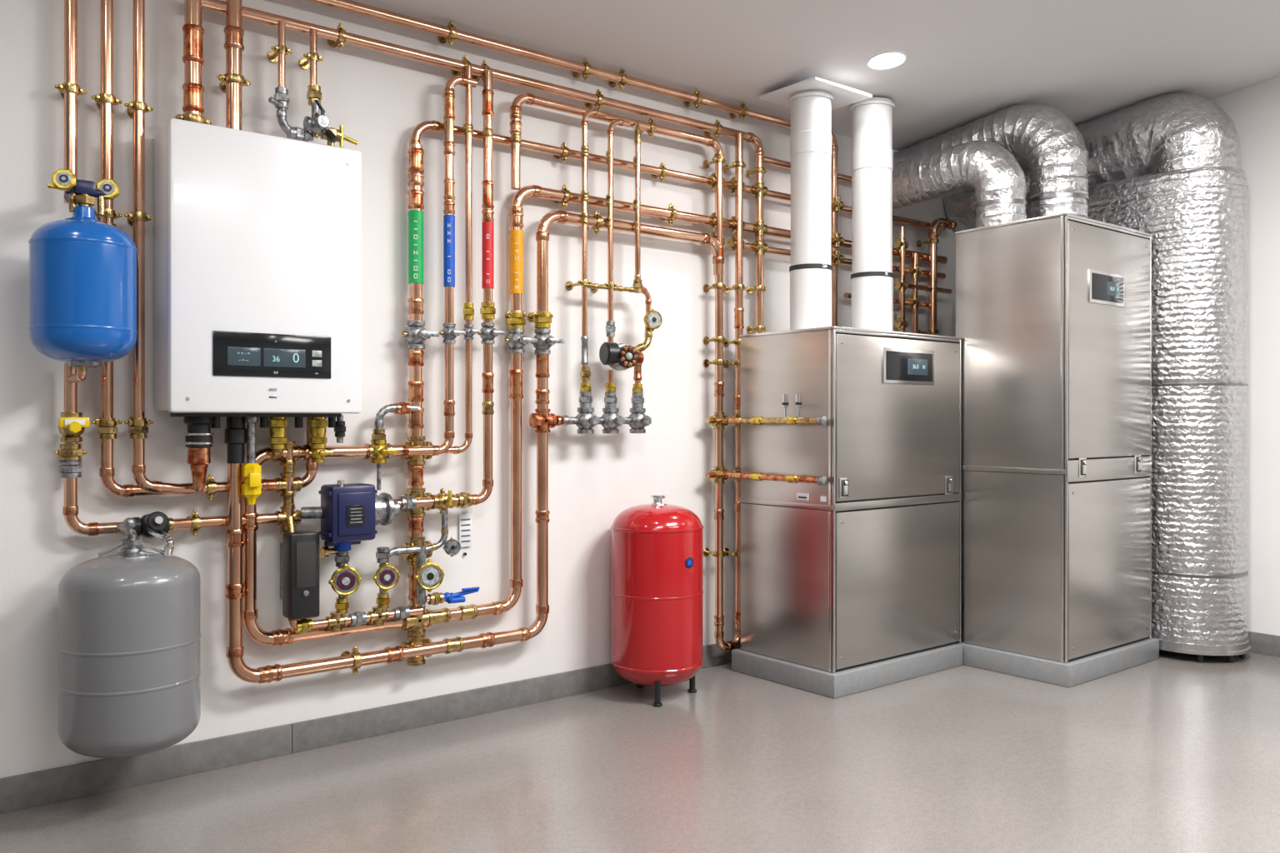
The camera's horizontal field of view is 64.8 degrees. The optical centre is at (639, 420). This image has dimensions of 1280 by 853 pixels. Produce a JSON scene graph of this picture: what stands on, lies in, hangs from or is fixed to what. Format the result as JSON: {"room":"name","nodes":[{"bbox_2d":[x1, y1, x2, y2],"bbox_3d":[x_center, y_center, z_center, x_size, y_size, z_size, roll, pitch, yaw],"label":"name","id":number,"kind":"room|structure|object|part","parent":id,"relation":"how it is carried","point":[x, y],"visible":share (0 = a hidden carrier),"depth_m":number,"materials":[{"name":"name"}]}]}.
{"room":"mechanical room","nodes":[
{"label":"mechanical room","id":0,"kind":"room"},
{"bbox_2d":[0,0,956,778],"bbox_3d":[-0.848,-0.550,4.057,7.750,3.700,0.120,0,0,-39],"label":"wall","id":1,"kind":"structure","parent":0,"point":[378,98],"depth_m":3.94,"materials":[{"name":"paint"}]},
{"bbox_2d":[57,517,200,758],"bbox_3d":[-1.579,0.663,3.125,0.395,0.733,0.418,0,0,-39],"label":"tank","id":2,"kind":"object","parent":1,"relation":"attached to","point":[129,646],"visible":0.99,"depth_m":2.96,"materials":[{"name":"grey metal"}]},
{"bbox_2d":[154,118,361,417],"bbox_3d":[-1.294,-0.484,3.446,0.637,0.942,0.235,0,0,-39],"label":"boiler","id":3,"kind":"object","parent":1,"relation":"attached to","point":[257,237],"visible":1,"depth_m":3.33,"materials":[{"name":"white metal"}]},
{"bbox_2d":[280,515,319,619],"bbox_3d":[-1.214,0.513,3.570,0.105,0.354,0.182,0,0,-39],"label":"controller","id":4,"kind":"object","parent":1,"relation":"attached to","point":[299,550],"visible":1,"depth_m":3.50,"materials":[{"name":"black plastic"}]},
{"bbox_2d":[0,640,740,814],"bbox_3d":[-0.812,1.147,3.996,7.730,0.105,0.018,0,0,-39],"label":"baseboard","id":5,"kind":"structure","parent":1,"relation":"attached to","point":[22,792],"depth_m":3.63,"materials":[{"name":"concrete"}]},
{"bbox_2d":[459,510,471,555],"bbox_3d":[-0.706,0.456,4.080,0.055,0.180,0.018,0,0,-39],"label":"tag","id":6,"kind":"object","parent":1,"relation":"attached to","point":[465,521],"visible":0.96,"depth_m":4.08,"materials":[{"name":"white plastic"}]},
{"bbox_2d":[54,0,957,684],"bbox_3d":[0.211,-0.230,4.357,4.701,2.690,0.734,0,0,-39],"label":"copper pipe network","id":7,"kind":"object","parent":1,"relation":"attached to","point":[244,484],"visible":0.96,"depth_m":3.91,"materials":[{"name":"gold metal"}]},
{"bbox_2d":[28,169,137,371],"bbox_3d":[-1.662,-0.441,3.014,0.286,0.592,0.285,0,0,5],"label":"tank","id":8,"kind":"object","parent":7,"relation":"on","point":[82,268],"depth_m":2.91,"materials":[{"name":"blue metal"}]},
{"bbox_3d":[-1.703,-0.706,2.967,0.073,0.062,0.071,0,0,-39],"label":"yellow valve handle","id":9,"kind":"part","parent":8,"relation":"part of","materials":[{"name":"yellow metal"}]},
{"bbox_3d":[-1.626,-0.701,3.063,0.073,0.062,0.071,0,0,-39],"label":"yellow valve handle","id":10,"kind":"part","parent":8,"relation":"part of","materials":[{"name":"yellow metal"}]},
{"bbox_2d":[328,563,361,598],"bbox_3d":[-1.064,0.576,3.635,0.123,0.125,0.050,0,0,-28],"label":"pressure gauge","id":11,"kind":"object","parent":7,"relation":"attached to","point":[345,581],"visible":1,"depth_m":3.62,"materials":[{"name":"yellow metal"}]},
{"bbox_2d":[300,480,399,551],"bbox_3d":[-1.030,0.340,3.635,0.352,0.260,0.174,0,0,-39],"label":"pump","id":12,"kind":"object","parent":7,"relation":"attached to","point":[349,514],"visible":0.99,"depth_m":3.56,"materials":[{"name":"blue plastic"}]},
{"bbox_2d":[372,562,399,591],"bbox_3d":[-0.940,0.578,3.734,0.106,0.108,0.049,0,0,-26],"label":"pressure gauge","id":13,"kind":"object","parent":7,"relation":"attached to","point":[387,577],"visible":1,"depth_m":3.71,"materials":[{"name":"yellow metal"}]},
{"bbox_2d":[408,210,424,284],"bbox_3d":[-0.863,-0.667,3.885,0.058,0.278,0.058,0,0,-39],"label":"label","id":14,"kind":"object","parent":7,"relation":"attached to","point":[416,217],"visible":0.96,"depth_m":3.86,"materials":[{"name":"green plastic"}]},
{"bbox_2d":[414,560,444,592],"bbox_3d":[-0.803,0.590,3.838,0.123,0.125,0.050,0,0,-28],"label":"pressure gauge","id":15,"kind":"object","parent":7,"relation":"attached to","point":[429,576],"visible":1,"depth_m":3.82,"materials":[{"name":"yellow metal"}]},
{"bbox_2d":[443,215,454,287],"bbox_3d":[-0.743,-0.660,3.929,0.044,0.277,0.044,0,0,-39],"label":"label","id":16,"kind":"object","parent":7,"relation":"attached to","point":[448,220],"visible":1,"depth_m":3.91,"materials":[{"name":"blue plastic"}]},
{"bbox_2d":[442,537,460,557],"bbox_3d":[-0.731,0.490,3.914,0.074,0.077,0.049,0,0,-21],"label":"pressure gauge","id":17,"kind":"object","parent":7,"relation":"attached to","point":[452,547],"visible":1,"depth_m":3.90,"materials":[{"name":"grey plastic"}]},
{"bbox_2d":[481,221,494,289],"bbox_3d":[-0.610,-0.662,4.042,0.047,0.264,0.047,0,0,-39],"label":"label","id":18,"kind":"object","parent":7,"relation":"attached to","point":[487,227],"visible":1,"depth_m":4.02,"materials":[{"name":"red plastic"}]},
{"bbox_2d":[509,230,523,294],"bbox_3d":[-0.511,-0.654,4.172,0.056,0.261,0.056,0,0,-39],"label":"label","id":19,"kind":"object","parent":7,"relation":"attached to","point":[516,237],"visible":0.96,"depth_m":4.15,"materials":[{"name":"orange"}]},
{"bbox_2d":[599,342,644,370],"bbox_3d":[-0.067,-0.279,4.401,0.214,0.121,0.135,0,0,-39],"label":"pump","id":20,"kind":"object","parent":7,"relation":"attached to","point":[619,357],"visible":1,"depth_m":4.35,"materials":[{"name":"black plastic"}]},
{"bbox_2d":[643,309,662,331],"bbox_3d":[0.054,-0.450,4.512,0.098,0.101,0.048,0,0,-25],"label":"pressure gauge","id":21,"kind":"object","parent":7,"relation":"attached to","point":[652,319],"visible":1,"depth_m":4.49,"materials":[{"name":"yellow metal"}]},
{"bbox_2d":[0,650,1279,852],"bbox_3d":[1.003,1.250,1.747,7.750,0.100,5.800,0,0,-39],"label":"floor","id":22,"kind":"structure","parent":0,"point":[1173,752],"depth_m":3.32,"materials":[{"name":"concrete"}]},
{"bbox_2d":[610,494,703,707],"bbox_3d":[0.075,0.761,4.404,0.404,0.876,0.406,0,0,-39],"label":"tank","id":23,"kind":"object","parent":22,"relation":"on","point":[657,592],"visible":1,"depth_m":4.23,"materials":[{"name":"red metal"}]},
{"bbox_2d":[731,325,962,699],"bbox_3d":[1.022,0.394,4.901,0.984,1.612,0.640,0,0,-39],"label":"tall cabinet","id":24,"kind":"object","parent":22,"relation":"on","point":[851,583],"visible":1,"depth_m":4.62,"materials":[{"name":"silver metal"}]},
{"bbox_2d":[759,76,872,329],"bbox_3d":[0.845,-0.997,4.854,0.410,1.167,0.360,0,0,-39],"label":"flue pipe","id":25,"kind":"object","parent":24,"relation":"on","point":[811,101],"visible":0.85,"depth_m":4.73,"materials":[{"name":"white metal"}]},
{"bbox_2d":[849,97,894,331],"bbox_3d":[1.175,-1.009,5.106,0.223,1.193,0.224,0,0,-39],"label":"flue pipe","id":26,"kind":"object","parent":24,"relation":"on","point":[872,277],"visible":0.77,"depth_m":5.02,"materials":[{"name":"white metal"}]},
{"bbox_2d":[954,212,1159,687],"bbox_3d":[2.071,0.129,5.050,0.882,2.142,0.640,0,0,-39],"label":"tall cabinet","id":27,"kind":"object","parent":22,"relation":"on","point":[1053,312],"visible":0.98,"depth_m":4.78,"materials":[{"name":"silver metal"}]},
{"bbox_2d":[892,140,1027,228],"bbox_3d":[1.576,-1.184,5.302,0.263,0.484,0.976,0,0,-39],"label":"duct","id":28,"kind":"object","parent":27,"relation":"on","point":[997,177],"visible":0.74,"depth_m":5.04,"materials":[{"name":"metal"}]},
{"bbox_2d":[893,103,1089,219],"bbox_3d":[1.846,-1.294,5.420,0.299,0.704,1.151,0,0,-39],"label":"duct","id":29,"kind":"object","parent":27,"relation":"on","point":[1056,152],"visible":0.56,"depth_m":5.03,"materials":[{"name":"metal"}]},
{"bbox_2d":[942,91,1250,663],"bbox_3d":[2.503,-0.257,5.648,0.514,2.912,1.639,0,0,-39],"label":"ventilation duct","id":30,"kind":"object","parent":22,"relation":"on","point":[1166,167],"visible":0.5,"depth_m":5.01,"materials":[{"name":"metal"}]},
{"bbox_2d":[350,0,1279,150],"bbox_3d":[1.003,-1.939,1.747,7.750,0.738,5.800,0,0,-39],"label":"ceiling","id":31,"kind":"structure","parent":0,"point":[967,61],"depth_m":4.47,"materials":[{"name":"white paint"}]},
{"bbox_2d":[866,50,907,69],"bbox_3d":[1.129,-1.649,4.615,0.183,0.028,0.183,0,0,-39],"label":"recessed light","id":32,"kind":"object","parent":31,"relation":"in","point":[886,60],"visible":1,"depth_m":4.61,"materials":[{"name":"white plastic"}]},
{"bbox_2d":[1210,76,1279,635],"bbox_3d":[4.036,-0.550,4.254,0.120,3.700,5.920,0,0,-39],"label":"wall","id":33,"kind":"structure","parent":0,"point":[1254,110],"depth_m":5.19,"materials":[{"name":"paint"}]},
{"bbox_2d":[1248,631,1279,657],"bbox_3d":[4.026,1.147,4.156,0.018,0.105,5.780,0,0,-39],"label":"baseboard","id":34,"kind":"structure","parent":33,"relation":"attached to","point":[1260,643],"depth_m":5.17,"materials":[{"name":"concrete"}]}
]}

